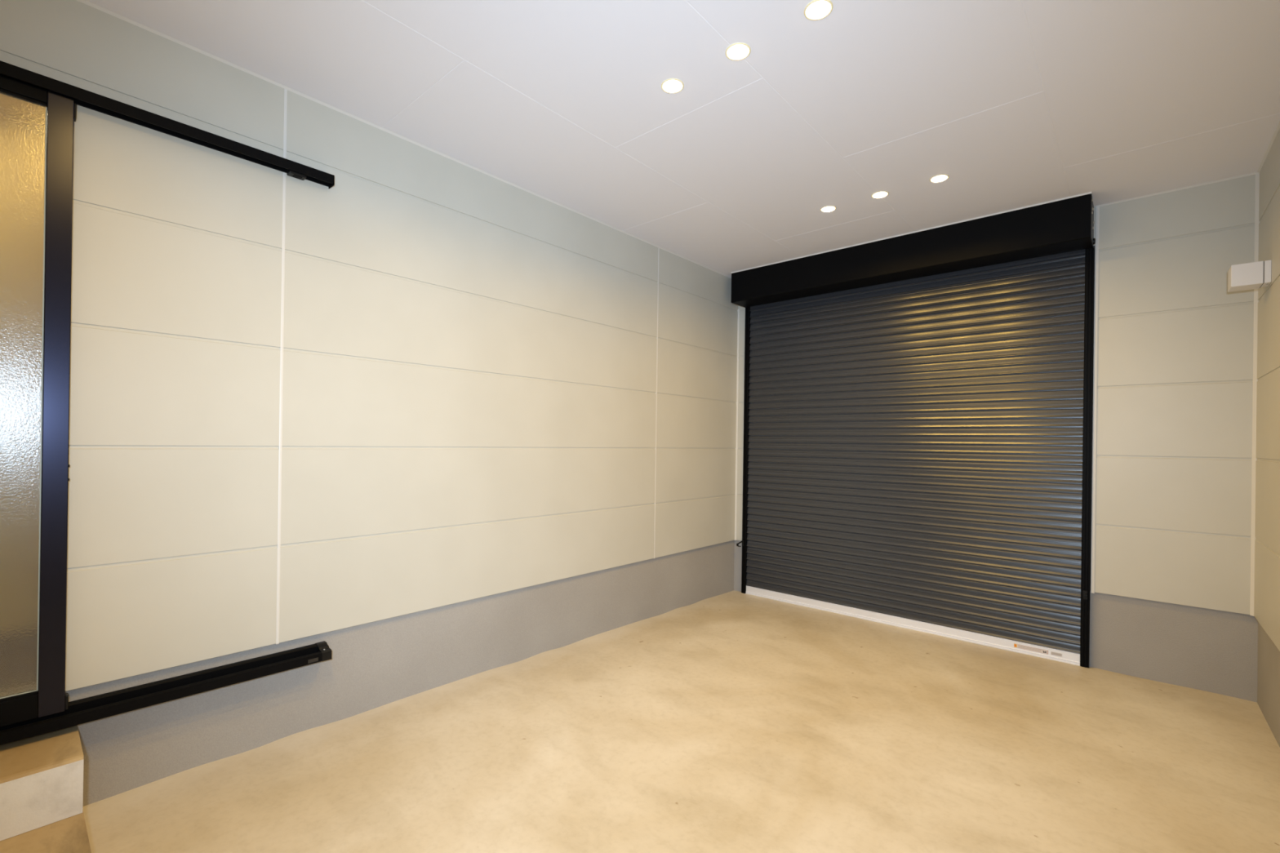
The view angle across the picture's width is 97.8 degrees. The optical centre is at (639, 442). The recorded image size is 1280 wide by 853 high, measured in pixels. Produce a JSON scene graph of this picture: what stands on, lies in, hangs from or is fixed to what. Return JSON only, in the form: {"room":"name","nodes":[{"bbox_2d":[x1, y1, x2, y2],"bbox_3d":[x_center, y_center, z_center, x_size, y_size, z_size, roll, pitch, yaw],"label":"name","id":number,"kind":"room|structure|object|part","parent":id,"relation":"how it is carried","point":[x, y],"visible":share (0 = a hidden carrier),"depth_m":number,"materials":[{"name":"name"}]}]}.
{"room":"garage","nodes":[
{"label":"garage","id":0,"kind":"room"},
{"bbox_2d":[0,0,738,691],"bbox_3d":[-1.409,-0.360,2.933,0.120,2.588,7.057,1,0,42],"label":"wall","id":1,"kind":"structure","parent":0,"point":[470,355],"depth_m":2.73,"materials":[{"name":"beige paint"}]},
{"bbox_2d":[0,640,331,745],"bbox_3d":[-2.175,0.998,1.956,0.092,0.064,2.007,1,0,42],"label":"door track","id":2,"kind":"object","parent":1,"relation":"attached to","point":[95,708],"visible":0.99,"depth_m":2.24,"materials":[{"name":"black metal"}]},
{"bbox_3d":[-1.529,1.024,2.618,0.002,0.017,0.043,1,0,42],"label":"maker plate","id":3,"kind":"part","parent":2,"relation":"part of","materials":[{"name":"silver metal"}]},
{"bbox_2d":[0,60,334,188],"bbox_3d":[-2.144,-1.261,1.950,0.064,0.054,1.991,1,0,42],"label":"door track","id":4,"kind":"object","parent":1,"relation":"attached to","point":[82,97],"visible":0.99,"depth_m":2.21,"materials":[{"name":"black metal"}]},
{"bbox_2d":[0,75,76,727],"bbox_3d":[-2.396,-0.138,1.673,0.055,2.224,0.984,1,0,42],"label":"sliding door","id":5,"kind":"structure","parent":4,"relation":"hanging from","point":[37,125],"depth_m":1.97,"materials":[{"name":"black"}]},
{"bbox_3d":[-2.421,0.927,1.674,0.034,0.094,0.841,1,0,42],"label":"rail","id":6,"kind":"part","parent":5,"relation":"part of","materials":[{"name":"black metal"}]},
{"bbox_3d":[-2.391,-1.225,1.677,0.034,0.050,0.841,1,0,42],"label":"rail","id":7,"kind":"part","parent":5,"relation":"part of","materials":[{"name":"black metal"}]},
{"bbox_3d":[-2.407,-0.160,1.677,0.006,2.093,0.849,1,0,42],"label":"glass pane","id":8,"kind":"part","parent":5,"relation":"part of","materials":[{"name":"white"}]},
{"bbox_2d":[275,88,287,644],"bbox_3d":[-1.650,-0.353,2.574,0.007,2.565,0.012,1,0,42],"label":"bead","id":9,"kind":"object","parent":1,"relation":"attached to","point":[285,90],"visible":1,"depth_m":2.57,"materials":[{"name":"white"}]},
{"bbox_2d":[65,540,734,806],"bbox_3d":[-1.450,1.218,2.940,0.120,0.578,7.245,1,0,42],"label":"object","id":10,"kind":"structure","parent":1,"relation":"attached to","point":[371,665],"depth_m":2.91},
{"bbox_2d":[76,0,731,278],"bbox_3d":[-1.347,-1.627,2.888,0.009,0.009,7.045,1,0,42],"label":"bead","id":11,"kind":"object","parent":1,"relation":"attached to","point":[85,2],"visible":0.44,"depth_m":2.73,"materials":[{"name":"white"}]},
{"bbox_2d":[653,247,659,558],"bbox_3d":[0.140,-0.325,4.597,0.007,2.565,0.012,1,0,42],"label":"bead","id":12,"kind":"object","parent":1,"relation":"attached to","point":[658,247],"visible":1,"depth_m":4.59,"materials":[{"name":"white"}]},
{"bbox_2d":[82,590,1279,852],"bbox_3d":[-0.010,1.432,1.830,3.591,0.060,7.395,1,0,42],"label":"floor","id":13,"kind":"structure","parent":0,"point":[732,722],"depth_m":2.50,"materials":[{"name":"beige concrete"}]},
{"bbox_2d":[0,809,91,852],"bbox_3d":[-2.247,1.326,1.478,0.625,0.136,1.102,1,0,42],"label":"concrete step","id":14,"kind":"structure","parent":13,"relation":"on","point":[68,835],"depth_m":1.77,"materials":[{"name":"beige concrete"}]},
{"bbox_2d":[0,724,84,840],"bbox_3d":[-2.368,1.153,1.586,0.298,0.206,1.100,1,0,42],"label":"concrete step","id":15,"kind":"structure","parent":14,"relation":"on","point":[42,775],"depth_m":1.85,"materials":[{"name":"beige concrete"}]},
{"bbox_2d":[85,0,1279,277],"bbox_3d":[-0.050,-1.645,1.741,3.571,0.060,7.245,1,0,42],"label":"ceiling","id":16,"kind":"structure","parent":0,"point":[1020,103],"depth_m":2.57,"materials":[{"name":"white"}]},
{"bbox_2d":[661,78,684,93],"bbox_3d":[0.150,-1.606,2.525,0.103,0.012,0.103,1,0,42],"label":"recessed light","id":17,"kind":"object","parent":16,"relation":"in","point":[672,86],"visible":1,"depth_m":2.51,"materials":[{"name":"beige"}]},
{"bbox_2d":[725,42,751,60],"bbox_3d":[0.406,-1.603,2.298,0.103,0.012,0.103,1,0,42],"label":"recessed light","id":18,"kind":"object","parent":16,"relation":"in","point":[738,51],"visible":1,"depth_m":2.29,"materials":[{"name":"beige"}]},
{"bbox_2d":[804,0,832,20],"bbox_3d":[0.663,-1.600,2.070,0.103,0.012,0.103,1,0,42],"label":"recessed light","id":19,"kind":"object","parent":16,"relation":"in","point":[816,10],"visible":1,"depth_m":2.06,"materials":[{"name":"beige"}]},
{"bbox_2d":[820,205,835,212],"bbox_3d":[1.290,-1.588,3.812,0.103,0.012,0.103,1,0,42],"label":"recessed light","id":20,"kind":"object","parent":16,"relation":"in","point":[828,208],"visible":1,"depth_m":3.80,"materials":[{"name":"beige"}]},
{"bbox_2d":[871,191,888,198],"bbox_3d":[1.546,-1.585,3.586,0.103,0.012,0.103,1,0,42],"label":"recessed light","id":21,"kind":"object","parent":16,"relation":"in","point":[880,194],"visible":1,"depth_m":3.57,"materials":[{"name":"beige"}]},
{"bbox_2d":[731,191,1091,273],"bbox_3d":[1.853,-1.580,4.383,2.640,0.009,0.008,1,0,42],"label":"bead","id":22,"kind":"object","parent":16,"relation":"attached to","point":[1089,193],"visible":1,"depth_m":4.13,"materials":[{"name":"white"}]},
{"bbox_2d":[929,173,949,182],"bbox_3d":[1.803,-1.582,3.358,0.103,0.012,0.103,1,0,42],"label":"recessed light","id":23,"kind":"object","parent":16,"relation":"in","point":[939,178],"visible":1,"depth_m":3.35,"materials":[{"name":"beige"}]},
{"bbox_2d":[736,174,1255,614],"bbox_3d":[2.302,-0.028,4.421,3.571,3.143,0.120,1,0,42],"label":"wall","id":24,"kind":"structure","parent":0,"point":[1175,356],"depth_m":3.45,"materials":[{"name":"beige paint"}]},
{"bbox_2d":[734,309,739,540],"bbox_3d":[0.965,-0.172,5.523,0.017,2.286,0.017,1,0,42],"label":"bead","id":25,"kind":"object","parent":24,"relation":"attached to","point":[738,310],"visible":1,"depth_m":5.52,"materials":[{"name":"white"}]},
{"bbox_2d":[742,326,745,511],"bbox_3d":[1.028,-0.172,5.470,0.012,2.286,0.010,1,0,42],"label":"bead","id":26,"kind":"object","parent":24,"relation":"attached to","point":[744,326],"visible":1,"depth_m":5.47,"materials":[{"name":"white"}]},
{"bbox_2d":[731,193,1095,668],"bbox_3d":[1.918,-0.045,4.507,2.702,3.065,0.300,1,0,42],"label":"roller shutter","id":27,"kind":"object","parent":24,"relation":"attached to","point":[917,451],"visible":1,"depth_m":4.32,"materials":[{"name":"grey"}]},
{"bbox_3d":[1.045,0.081,5.450,0.047,2.791,0.043,1,0,42],"label":"guide rail","id":28,"kind":"part","parent":27,"relation":"part of","materials":[{"name":"black metal"}]},
{"bbox_3d":[2.990,0.106,3.728,0.047,2.791,0.043,1,0,42],"label":"guide rail","id":29,"kind":"part","parent":27,"relation":"part of","materials":[{"name":"black metal"}]},
{"bbox_3d":[2.933,-1.425,3.617,0.004,0.271,0.275,1,0,42],"label":"plate","id":30,"kind":"part","parent":27,"relation":"part of","materials":[{"name":"black plastic"}]},
{"bbox_2d":[733,540,1257,702],"bbox_3d":[2.297,1.273,4.434,3.511,0.578,0.120,1,0,42],"label":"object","id":31,"kind":"structure","parent":24,"relation":"attached to","point":[1198,648],"depth_m":3.46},
{"bbox_2d":[1090,205,1099,593],"bbox_3d":[3.023,-0.284,3.704,0.020,2.569,0.011,1,0,42],"label":"bead","id":32,"kind":"object","parent":24,"relation":"attached to","point":[1097,207],"visible":1,"depth_m":3.70,"materials":[{"name":"white"}]},
{"bbox_2d":[1097,172,1257,206],"bbox_3d":[3.307,-1.561,3.467,0.729,0.009,0.009,1,0,42],"label":"bead","id":33,"kind":"object","parent":24,"relation":"attached to","point":[1254,173],"visible":1,"depth_m":3.44,"materials":[{"name":"white"}]},
{"bbox_2d":[1249,172,1259,616],"bbox_3d":[3.560,-0.279,3.226,0.020,2.565,0.020,1,0,42],"label":"bead","id":34,"kind":"object","parent":24,"relation":"attached to","point":[1254,459],"visible":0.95,"depth_m":3.23,"materials":[{"name":"white"}]},
{"bbox_2d":[1253,128,1279,651],"bbox_3d":[1.280,-0.326,0.554,0.120,2.588,7.057,1,0,42],"label":"wall","id":35,"kind":"structure","parent":0,"point":[1267,524],"depth_m":2.92,"materials":[{"name":"beige paint"}]},
{"bbox_2d":[1227,259,1271,292],"bbox_3d":[3.272,-0.887,2.997,0.145,0.121,0.135,1,0,42],"label":"ventilation unit","id":36,"kind":"object","parent":35,"relation":"attached to","point":[1253,275],"visible":1,"depth_m":2.96,"materials":[{"name":"white plastic"}]},
{"bbox_2d":[1257,622,1279,746],"bbox_3d":[1.269,1.253,0.534,0.120,0.578,7.245,1,0,42],"label":"baseboard","id":37,"kind":"structure","parent":35,"relation":"attached to","point":[1268,655],"depth_m":2.95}
]}

